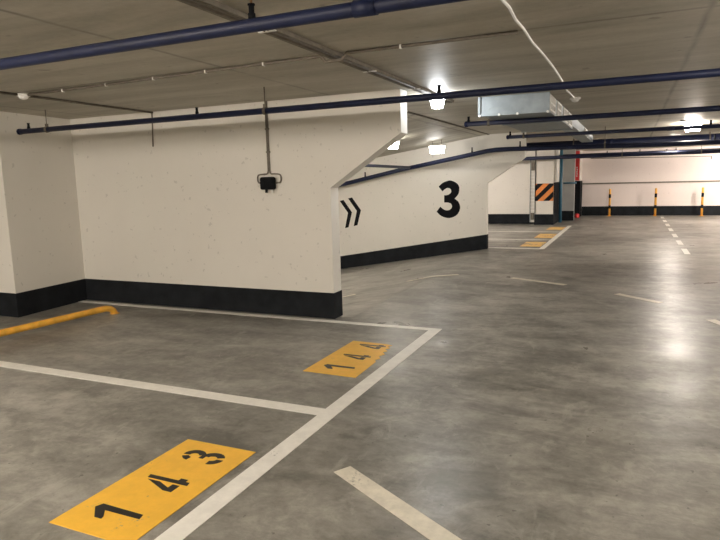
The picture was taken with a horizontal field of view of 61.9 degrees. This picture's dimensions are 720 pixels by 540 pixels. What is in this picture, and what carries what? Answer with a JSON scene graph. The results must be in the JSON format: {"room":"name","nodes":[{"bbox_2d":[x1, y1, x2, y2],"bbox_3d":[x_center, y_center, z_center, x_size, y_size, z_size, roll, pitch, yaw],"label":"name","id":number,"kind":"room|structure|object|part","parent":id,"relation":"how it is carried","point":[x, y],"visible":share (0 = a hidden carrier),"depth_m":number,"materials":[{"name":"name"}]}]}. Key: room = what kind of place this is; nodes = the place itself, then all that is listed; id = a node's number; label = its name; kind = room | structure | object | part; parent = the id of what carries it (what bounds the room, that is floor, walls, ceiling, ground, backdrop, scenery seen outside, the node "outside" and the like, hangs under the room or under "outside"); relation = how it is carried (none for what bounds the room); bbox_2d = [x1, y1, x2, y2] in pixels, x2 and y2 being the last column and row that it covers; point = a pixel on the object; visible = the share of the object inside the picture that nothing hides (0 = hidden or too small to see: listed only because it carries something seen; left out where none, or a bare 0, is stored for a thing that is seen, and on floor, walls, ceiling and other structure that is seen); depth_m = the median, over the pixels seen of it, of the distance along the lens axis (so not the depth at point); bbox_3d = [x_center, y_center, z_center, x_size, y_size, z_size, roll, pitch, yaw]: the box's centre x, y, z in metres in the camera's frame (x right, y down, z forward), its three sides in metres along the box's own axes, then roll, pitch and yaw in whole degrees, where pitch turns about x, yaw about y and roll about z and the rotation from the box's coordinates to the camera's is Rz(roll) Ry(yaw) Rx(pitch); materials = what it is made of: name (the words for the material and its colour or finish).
{"room":"parking garage","nodes":[
{"label":"parking garage","id":0,"kind":"room"},
{"bbox_2d":[0,111,84,293],"bbox_3d":[-5.421,-0.761,8.170,3.380,2.400,1.100,2,9,24],"label":"wall","id":1,"kind":"structure","parent":0,"point":[41,242],"depth_m":7.38,"materials":[{"name":"white paint"}]},
{"bbox_2d":[70,89,406,292],"bbox_3d":[-3.096,-0.080,7.938,7.860,3.800,0.190,2,9,24],"label":"wall","id":2,"kind":"structure","parent":0,"point":[191,207],"depth_m":7.02,"materials":[{"name":"white paint"}]},
{"bbox_2d":[151,113,153,146],"bbox_3d":[-2.527,-1.712,7.300,0.036,0.416,0.016,2,9,24],"label":"hanging cable","id":3,"kind":"object","parent":2,"relation":"attached to","point":[151,113],"visible":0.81,"depth_m":7.30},
{"bbox_2d":[0,279,342,318],"bbox_3d":[-3.681,0.335,7.659,7.051,0.290,1.302,2,9,24],"label":"baseboard","id":4,"kind":"structure","parent":2,"relation":"attached to","point":[266,301],"depth_m":7.32,"materials":[{"name":"black paint"}]},
{"bbox_2d":[257,101,281,192],"bbox_3d":[-1.038,-1.355,6.645,0.323,1.003,0.088,2,9,24],"label":"junction box","id":5,"kind":"object","parent":2,"relation":"attached to","point":[266,183],"visible":1,"depth_m":6.67,"materials":[{"name":"black paint"}]},
{"bbox_2d":[407,111,489,134],"bbox_3d":[1.293,-2.331,9.430,0.040,0.012,6.740,2,9,24],"label":"trim","id":6,"kind":"structure","parent":2,"relation":"attached to","point":[407,111],"depth_m":9.50,"materials":[{"name":"grey metal"}]},
{"bbox_2d":[0,215,719,539],"bbox_3d":[2.225,0.702,9.923,16.000,1.402,29.500,2,9,24],"label":"floor","id":7,"kind":"structure","parent":0,"point":[579,409],"depth_m":4.17,"materials":[{"name":"concrete"}]},
{"bbox_2d":[0,306,119,336],"bbox_3d":[-3.497,0.627,6.288,0.116,0.128,2.303,3,10,29],"label":"wheel stop","id":8,"kind":"object","parent":7,"relation":"on","point":[41,323],"visible":1,"depth_m":6.56,"materials":[{"name":"yellow paint"}]},
{"bbox_2d":[49,439,255,539],"bbox_3d":[-1.002,1.088,3.060,0.480,0.004,0.950,2,9,24],"label":"number plate","id":9,"kind":"object","parent":7,"relation":"on","point":[132,506],"visible":1,"depth_m":2.97,"materials":[{"name":"yellow paint"}]},
{"bbox_2d":[0,361,323,414],"bbox_3d":[-3.758,0.796,5.529,7.685,0.003,0.115,2,9,24],"label":"parking line","id":10,"kind":"object","parent":7,"relation":"on","point":[118,381],"visible":1,"depth_m":4.47,"materials":[{"name":"white paint"}]},
{"bbox_2d":[79,301,430,329],"bbox_3d":[-2.797,0.459,7.644,7.685,0.003,0.090,2,9,24],"label":"parking line","id":11,"kind":"object","parent":7,"relation":"on","point":[146,306],"visible":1,"depth_m":6.85,"materials":[{"name":"white paint"}]},
{"bbox_2d":[154,328,441,539],"bbox_3d":[-0.270,0.963,3.784,0.115,0.003,5.120,2,9,24],"label":"parking line","id":12,"kind":"object","parent":7,"relation":"on","point":[189,523],"visible":1,"depth_m":3.35,"materials":[{"name":"white paint"}]},
{"bbox_2d":[303,341,391,377],"bbox_3d":[-0.049,0.752,5.170,0.470,0.004,0.980,2,9,24],"label":"number plate","id":13,"kind":"object","parent":7,"relation":"on","point":[355,357],"visible":1,"depth_m":5.09,"materials":[{"name":"yellow paint"}]},
{"bbox_2d":[334,466,461,539],"bbox_3d":[0.253,1.113,2.671,0.105,0.003,1.211,-7,10,-34],"label":"lane marking","id":14,"kind":"object","parent":7,"relation":"on","point":[421,523],"visible":1,"depth_m":2.78,"materials":[{"name":"white paint"}]},
{"bbox_2d":[409,274,457,280],"bbox_3d":[1.138,0.125,9.365,0.854,0.059,0.090,-4,9,-14],"label":"lane marking","id":15,"kind":"object","parent":7,"relation":"on","point":[451,274],"visible":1,"depth_m":9.38,"materials":[{"name":"white paint"}]},
{"bbox_2d":[488,247,538,248],"bbox_3d":[0.457,-0.581,14.107,7.260,0.003,0.100,2,9,24],"label":"parking line","id":16,"kind":"object","parent":7,"relation":"on","point":[488,247],"visible":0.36,"depth_m":12.72,"materials":[{"name":"white paint"}]},
{"bbox_2d":[498,231,539,231],"bbox_3d":[2.123,-1.166,17.774,7.260,0.003,0.100,2,9,24],"label":"parking line","id":17,"kind":"object","parent":7,"relation":"on","point":[498,231],"visible":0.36,"depth_m":16.72,"materials":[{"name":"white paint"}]},
{"bbox_2d":[506,239,540,239],"bbox_3d":[1.222,-0.850,15.792,7.260,0.003,0.100,2,9,24],"label":"parking line","id":18,"kind":"object","parent":7,"relation":"on","point":[506,239],"visible":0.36,"depth_m":14.55,"materials":[{"name":"white paint"}]},
{"bbox_2d":[521,242,545,246],"bbox_3d":[3.904,-0.583,13.506,0.440,0.003,0.980,2,9,24],"label":"number plate","id":19,"kind":"object","parent":7,"relation":"on","point":[528,244],"visible":1,"depth_m":13.44,"materials":[{"name":"yellow paint"}]},
{"bbox_2d":[511,277,566,284],"bbox_3d":[2.575,0.162,8.696,0.100,0.003,0.899,-8,11,-38],"label":"lane marking","id":20,"kind":"object","parent":7,"relation":"on","point":[513,277],"visible":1,"depth_m":8.66,"materials":[{"name":"white paint"}]},
{"bbox_2d":[534,234,556,237],"bbox_3d":[4.752,-0.873,15.322,0.440,0.003,1.150,2,9,24],"label":"number plate","id":21,"kind":"object","parent":7,"relation":"on","point":[539,235],"visible":1,"depth_m":15.26,"materials":[{"name":"yellow paint"}]},
{"bbox_2d":[539,226,570,248],"bbox_3d":[5.091,-0.894,15.403,0.110,0.003,6.320,2,9,24],"label":"parking line","id":22,"kind":"object","parent":7,"relation":"on","point":[549,242],"visible":1,"depth_m":14.59,"materials":[{"name":"white paint"}]},
{"bbox_2d":[546,227,564,229],"bbox_3d":[5.697,-1.208,17.425,0.440,0.003,1.070,2,9,24],"label":"number plate","id":23,"kind":"object","parent":7,"relation":"on","point":[549,228],"visible":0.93,"depth_m":17.37,"materials":[{"name":"yellow paint"}]},
{"bbox_2d":[558,150,562,222],"bbox_3d":[6.514,-2.743,19.467,0.098,2.400,0.100,2,9,24],"label":"drain pipe","id":24,"kind":"object","parent":7,"relation":"on","point":[561,151],"visible":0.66,"depth_m":19.44,"materials":[{"name":"teal metal"}]},
{"bbox_2d":[608,189,610,215],"bbox_3d":[9.183,-2.484,22.069,0.140,0.990,0.140,2,9,24],"label":"post","id":25,"kind":"object","parent":7,"relation":"on","point":[609,204],"visible":0.99,"depth_m":22.05,"materials":[{"name":"yellow metal"}]},
{"bbox_2d":[615,293,662,302],"bbox_3d":[3.390,0.343,7.327,0.100,0.003,0.651,-5,9,-23],"label":"lane marking","id":26,"kind":"object","parent":7,"relation":"on","point":[619,294],"visible":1,"depth_m":7.30,"materials":[{"name":"white paint"}]},
{"bbox_2d":[654,188,656,215],"bbox_3d":[10.565,-2.429,21.450,0.140,0.990,0.140,2,9,24],"label":"post","id":27,"kind":"object","parent":7,"relation":"on","point":[655,199],"visible":0.99,"depth_m":21.43,"materials":[{"name":"yellow metal"}]},
{"bbox_2d":[681,249,689,253],"bbox_3d":[6.281,-0.360,11.573,0.100,0.003,0.900,2,9,24],"label":"lane marking","id":28,"kind":"object","parent":7,"relation":"on","point":[685,251],"visible":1,"depth_m":11.54,"materials":[{"name":"white paint"}]},
{"bbox_2d":[700,187,703,215],"bbox_3d":[11.896,-2.376,20.853,0.140,0.990,0.140,2,9,24],"label":"post","id":29,"kind":"object","parent":7,"relation":"on","point":[702,193],"visible":1,"depth_m":20.83,"materials":[{"name":"yellow metal"}]},
{"bbox_2d":[707,319,719,324],"bbox_3d":[3.611,0.571,5.748,0.100,0.003,0.836,-2,8,-2],"label":"lane marking","id":30,"kind":"object","parent":7,"relation":"on","point":[717,322],"visible":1,"depth_m":6.07,"materials":[{"name":"white paint"}]},
{"bbox_2d":[0,0,719,156],"bbox_3d":[2.156,-1.952,9.531,16.000,1.336,29.500,2,9,24],"label":"ceiling","id":31,"kind":"structure","parent":0,"point":[582,39],"depth_m":4.45,"materials":[{"name":"concrete"}]},
{"bbox_2d":[17,93,29,99],"bbox_3d":[-3.188,-1.640,5.683,0.120,0.052,0.120,2,9,24],"label":"smoke detector","id":32,"kind":"object","parent":31,"relation":"attached to","point":[23,96],"visible":0.96,"depth_m":5.65,"materials":[{"name":"white plastic"}]},
{"bbox_2d":[0,91,152,113],"bbox_3d":[-3.251,-1.631,5.541,0.026,0.022,3.791,2,9,23],"label":"cable conduit","id":33,"kind":"object","parent":31,"relation":"attached to","point":[1,92],"visible":0.91,"depth_m":6.25,"materials":[{"name":"grey metal"}]},
{"bbox_2d":[0,0,468,69],"bbox_3d":[0.215,-1.143,2.350,13.412,0.237,0.074,2,9,24],"label":"pipe","id":34,"kind":"object","parent":31,"relation":"hanging from","point":[356,8],"visible":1,"depth_m":2.69,"materials":[{"name":"blue metal"}]},
{"bbox_2d":[27,30,517,95],"bbox_3d":[-1.081,-1.541,4.675,4.546,0.064,0.055,3,9,25],"label":"cable conduit","id":35,"kind":"object","parent":31,"relation":"attached to","point":[399,46],"visible":1,"depth_m":4.34,"materials":[{"name":"white plastic"}]},
{"bbox_2d":[177,0,453,102],"bbox_3d":[-0.997,-1.229,2.449,0.114,0.034,9.950,2,9,24],"label":"cable tray","id":36,"kind":"object","parent":31,"relation":"attached to","point":[214,7],"visible":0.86,"depth_m":3.85,"materials":[{"name":"grey metal"}]},
{"bbox_2d":[16,68,719,134],"bbox_3d":[1.682,-1.488,4.492,12.512,0.256,0.072,2,9,24],"label":"pipe","id":37,"kind":"object","parent":31,"relation":"hanging from","point":[706,73],"visible":1,"depth_m":5.06,"materials":[{"name":"metal"}]},
{"bbox_2d":[388,140,399,148],"bbox_3d":[0.580,-2.241,10.589,0.204,0.195,0.164,2,9,24],"label":"ceiling lamp","id":38,"kind":"object","parent":31,"relation":"hanging from","point":[394,146],"visible":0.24,"depth_m":10.55,"materials":[{"name":"white plastic"}]},
{"bbox_2d":[428,140,445,153],"bbox_3d":[1.555,-2.490,12.105,0.314,0.275,0.164,2,9,24],"label":"ceiling lamp","id":39,"kind":"object","parent":31,"relation":"hanging from","point":[434,149],"visible":0.94,"depth_m":12.06,"materials":[{"name":"white plastic"}]},
{"bbox_2d":[429,146,444,153],"bbox_3d":[1.556,-2.425,12.114,0.290,0.145,0.140,2,9,24],"label":"diffuser","id":40,"kind":"object","parent":39,"relation":"attached to","point":[433,149],"depth_m":12.07,"materials":[{"name":"white plastic"}]},
{"bbox_2d":[430,99,444,108],"bbox_3d":[0.827,-1.805,6.418,0.154,0.143,0.164,2,9,24],"label":"ceiling lamp","id":41,"kind":"object","parent":31,"relation":"attached to","point":[436,104],"visible":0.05,"depth_m":6.38,"materials":[{"name":"white plastic"}]},
{"bbox_2d":[339,127,719,186],"bbox_3d":[2.772,-1.553,8.872,14.109,1.463,6.302,2,9,24],"label":"pipe","id":42,"kind":"object","parent":31,"relation":"hanging from","point":[715,141],"visible":0.66,"depth_m":11.76,"materials":[{"name":"blue metal"}]},
{"bbox_2d":[478,91,592,141],"bbox_3d":[3.339,-2.400,10.245,0.776,0.219,8.115,2,9,24],"label":"ventilation duct","id":43,"kind":"object","parent":31,"relation":"attached to","point":[542,104],"visible":0.72,"depth_m":6.75,"materials":[{"name":"metal"}]},
{"bbox_3d":[2.291,-2.044,7.940,0.740,0.195,2.930,2,9,24],"label":"casing","id":44,"kind":"part","parent":43,"relation":"part of","materials":[{"name":"metal"}]},
{"bbox_2d":[550,94,555,113],"bbox_3d":[2.174,-1.869,6.772,0.014,0.171,0.480,2,9,24],"label":"grille","id":45,"kind":"object","parent":43,"relation":"attached to","point":[552,100],"depth_m":6.76,"materials":[{"name":"silver metal"}]},
{"bbox_2d":[556,101,561,115],"bbox_3d":[2.450,-1.966,7.380,0.014,0.171,0.430,2,9,24],"label":"grille","id":46,"kind":"object","parent":43,"relation":"attached to","point":[558,105],"depth_m":7.29,"materials":[{"name":"silver metal"}]},
{"bbox_2d":[563,107,567,123],"bbox_3d":[2.764,-2.076,8.069,0.014,0.171,0.500,2,9,24],"label":"grille","id":47,"kind":"object","parent":43,"relation":"attached to","point":[565,112],"depth_m":8.02,"materials":[{"name":"silver metal"}]},
{"bbox_2d":[568,112,571,126],"bbox_3d":[3.030,-2.169,8.655,0.014,0.171,0.500,2,9,24],"label":"grille","id":48,"kind":"object","parent":43,"relation":"attached to","point":[569,121],"depth_m":8.62,"materials":[{"name":"silver metal"}]},
{"bbox_3d":[4.172,-2.641,11.474,0.238,0.145,5.150,2,9,24],"label":"casing","id":49,"kind":"part","parent":43,"relation":"part of","materials":[{"name":"metal"}]},
{"bbox_2d":[501,0,574,98],"bbox_3d":[1.036,-1.484,3.765,0.057,0.017,7.060,2,9,24],"label":"wire","id":50,"kind":"object","parent":31,"relation":"attached to","point":[505,3],"visible":0.88,"depth_m":3.88,"materials":[{"name":"white plastic"}]},
{"bbox_2d":[570,97,580,101],"bbox_3d":[2.509,-1.984,7.001,0.120,0.052,0.120,2,9,24],"label":"smoke detector","id":51,"kind":"object","parent":31,"relation":"attached to","point":[572,99],"visible":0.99,"depth_m":6.97,"materials":[{"name":"white plastic"}]},
{"bbox_2d":[464,105,719,126],"bbox_3d":[4.881,-1.773,5.890,7.842,0.267,0.074,2,9,24],"label":"pipe","id":52,"kind":"object","parent":31,"relation":"hanging from","point":[488,122],"visible":0.92,"depth_m":6.86,"materials":[{"name":"blue metal"}]},
{"bbox_2d":[506,120,719,138],"bbox_3d":[6.047,-2.187,8.480,7.862,0.266,0.072,2,9,24],"label":"pipe","id":53,"kind":"object","parent":31,"relation":"hanging from","point":[668,128],"visible":0.94,"depth_m":9.38,"materials":[{"name":"blue metal"}]},
{"bbox_2d":[522,145,719,160],"bbox_3d":[7.798,-3.454,17.216,11.900,0.402,0.124,2,9,24],"label":"pipe","id":54,"kind":"object","parent":31,"relation":"hanging from","point":[701,151],"visible":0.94,"depth_m":17.26,"materials":[{"name":"blue metal"}]},
{"bbox_2d":[526,132,719,150],"bbox_3d":[6.200,-2.953,13.694,11.900,0.282,0.214,2,9,24],"label":"pipe","id":55,"kind":"object","parent":31,"relation":"hanging from","point":[709,136],"visible":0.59,"depth_m":13.57,"materials":[{"name":"blue metal"}]},
{"bbox_2d":[563,148,719,154],"bbox_3d":[8.534,-3.780,18.828,11.900,0.267,0.074,2,9,24],"label":"pipe","id":56,"kind":"object","parent":31,"relation":"hanging from","point":[676,148],"visible":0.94,"depth_m":18.71,"materials":[{"name":"blue metal"}]},
{"bbox_2d":[684,122,701,131],"bbox_3d":[6.084,-2.613,10.970,0.284,0.148,0.164,2,9,24],"label":"ceiling lamp","id":57,"kind":"object","parent":31,"relation":"attached to","point":[698,123],"visible":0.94,"depth_m":10.92,"materials":[{"name":"white plastic"}]},
{"bbox_2d":[338,132,526,255],"bbox_3d":[-0.211,-1.070,14.127,7.990,3.800,0.130,2,9,24],"label":"wall","id":58,"kind":"structure","parent":0,"point":[399,209],"depth_m":13.25,"materials":[{"name":"white paint"}]},
{"bbox_2d":[340,198,360,227],"bbox_3d":[-0.223,-1.334,14.017,0.540,0.715,0.003,2,9,24],"label":"painted arrow","id":59,"kind":"object","parent":58,"relation":"attached to","point":[352,201],"visible":1,"depth_m":14.00,"materials":[{"name":"black paint"}]},
{"bbox_2d":[340,234,487,268],"bbox_3d":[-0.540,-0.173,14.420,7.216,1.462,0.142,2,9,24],"label":"baseboard","id":60,"kind":"structure","parent":58,"relation":"attached to","point":[480,242],"depth_m":13.48,"materials":[{"name":"black paint"}]},
{"bbox_2d":[437,180,459,217],"bbox_3d":[1.914,-1.532,13.014,0.526,0.811,0.003,2,9,24],"label":"painted number","id":61,"kind":"object","parent":58,"relation":"attached to","point":[454,187],"visible":1,"depth_m":12.99,"materials":[{"name":"black paint"}]},
{"bbox_2d":[488,151,534,213],"bbox_3d":[2.365,-2.813,20.676,7.210,2.400,0.200,2,9,24],"label":"wall","id":62,"kind":"structure","parent":0,"point":[508,193],"depth_m":19.44,"materials":[{"name":"white paint"}]},
{"bbox_2d":[488,214,533,223],"bbox_3d":[2.350,-1.769,20.735,7.210,0.320,0.006,2,9,24],"label":"baseboard","id":63,"kind":"structure","parent":62,"relation":"attached to","point":[492,218],"depth_m":19.61,"materials":[{"name":"black paint"}]},
{"bbox_2d":[529,160,534,221],"bbox_3d":[5.509,-2.514,19.125,0.173,1.980,0.094,2,9,24],"label":"ladder","id":64,"kind":"object","parent":62,"relation":"attached to","point":[532,162],"visible":0.85,"depth_m":19.12,"materials":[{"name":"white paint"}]},
{"bbox_3d":[5.431,-2.515,19.141,0.018,1.980,0.040,2,9,24],"label":"rail","id":65,"kind":"part","parent":64,"relation":"part of","materials":[{"name":"metal"}]},
{"bbox_2d":[534,150,559,211],"bbox_3d":[6.138,-2.750,19.581,0.570,2.400,1.900,2,9,24],"label":"wall pillar","id":66,"kind":"structure","parent":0,"point":[554,150],"depth_m":18.72,"materials":[{"name":"white paint"}]},
{"bbox_2d":[535,150,553,213],"bbox_3d":[5.744,-2.771,18.699,0.560,2.040,0.006,2,9,24],"label":"cladding","id":67,"kind":"object","parent":66,"relation":"attached to","point":[541,207],"visible":0.64,"depth_m":18.69,"materials":[{"name":"white paint"}]},
{"bbox_2d":[534,151,535,213],"bbox_3d":[5.491,-2.787,18.782,0.022,2.060,0.022,-9,11,-43],"label":"cable conduit","id":68,"kind":"object","parent":67,"relation":"attached to","point":[535,151],"visible":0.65,"depth_m":18.75,"materials":[{"name":"grey metal"}]},
{"bbox_2d":[535,183,553,200],"bbox_3d":[5.749,-2.429,18.741,0.560,0.540,0.014,2,9,24],"label":"panel","id":69,"kind":"object","parent":67,"relation":"attached to","point":[544,192],"visible":1,"depth_m":18.73,"materials":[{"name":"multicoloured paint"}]},
{"bbox_2d":[534,212,558,224],"bbox_3d":[6.167,-1.726,19.729,0.576,0.330,1.906,2,9,24],"label":"baseboard","id":70,"kind":"structure","parent":66,"relation":"attached to","point":[539,219],"depth_m":18.89,"materials":[{"name":"black paint"}]},
{"bbox_2d":[553,182,558,213],"bbox_3d":[6.385,-2.357,19.443,0.018,0.970,1.760,2,9,24],"label":"guard","id":71,"kind":"object","parent":66,"relation":"attached to","point":[556,184],"visible":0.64,"depth_m":19.14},
{"bbox_2d":[554,150,558,181],"bbox_3d":[6.091,-3.276,18.598,0.098,1.070,0.100,2,9,24],"label":"drain pipe","id":72,"kind":"object","parent":66,"relation":"attached to","point":[556,151],"visible":0.66,"depth_m":18.57,"materials":[{"name":"white plastic"}]},
{"bbox_2d":[562,149,575,210],"bbox_3d":[6.773,-2.893,20.435,1.020,2.400,0.200,2,9,24],"label":"wall","id":73,"kind":"structure","parent":0,"point":[568,190],"depth_m":20.21,"materials":[{"name":"grey paint"}]},
{"bbox_2d":[562,211,573,220],"bbox_3d":[7.021,-1.844,20.376,0.444,0.330,0.006,2,9,24],"label":"baseboard","id":74,"kind":"structure","parent":73,"relation":"attached to","point":[566,215],"depth_m":20.36,"materials":[{"name":"black paint"}]},
{"bbox_2d":[575,150,582,180],"bbox_3d":[7.688,-3.208,22.411,1.050,2.400,1.000,2,9,24],"label":"wall","id":75,"kind":"structure","parent":0,"point":[581,152],"depth_m":21.85,"materials":[{"name":"white paint"}]},
{"bbox_2d":[575,151,579,179],"bbox_3d":[7.824,-3.768,21.692,0.205,1.050,0.024,2,9,24],"label":"sign","id":76,"kind":"object","parent":75,"relation":"attached to","point":[577,152],"visible":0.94,"depth_m":21.68,"materials":[{"name":"paint"}]},
{"bbox_2d":[574,181,581,216],"bbox_3d":[8.039,-2.652,22.313,0.332,1.310,1.030,2,9,24],"label":"guard","id":77,"kind":"object","parent":75,"relation":"attached to","point":[578,187],"visible":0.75,"depth_m":21.84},
{"bbox_2d":[582,146,719,205],"bbox_3d":[8.175,-3.285,22.843,16.000,2.400,0.200,2,9,24],"label":"wall","id":78,"kind":"structure","parent":0,"point":[664,167],"depth_m":21.65,"materials":[{"name":"paint"}]},
{"bbox_2d":[582,206,719,214],"bbox_3d":[11.937,-2.100,21.208,7.715,0.340,0.006,2,9,24],"label":"baseboard","id":79,"kind":"structure","parent":78,"relation":"attached to","point":[586,210],"depth_m":21.83,"materials":[{"name":"black paint"}]},
{"bbox_2d":[583,180,719,184],"bbox_3d":[11.899,-3.108,21.052,7.690,0.050,0.030,2,9,24],"label":"wall rail","id":80,"kind":"object","parent":78,"relation":"attached to","point":[708,180],"visible":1,"depth_m":21.57,"materials":[{"name":"grey metal"}]},
{"bbox_2d":[591,156,711,158],"bbox_3d":[10.401,-4.009,21.588,3.934,0.183,0.028,2,9,24],"label":"cable conduit","id":81,"kind":"object","parent":78,"relation":"attached to","point":[677,156],"visible":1,"depth_m":21.58,"materials":[{"name":"grey metal"}]}
]}

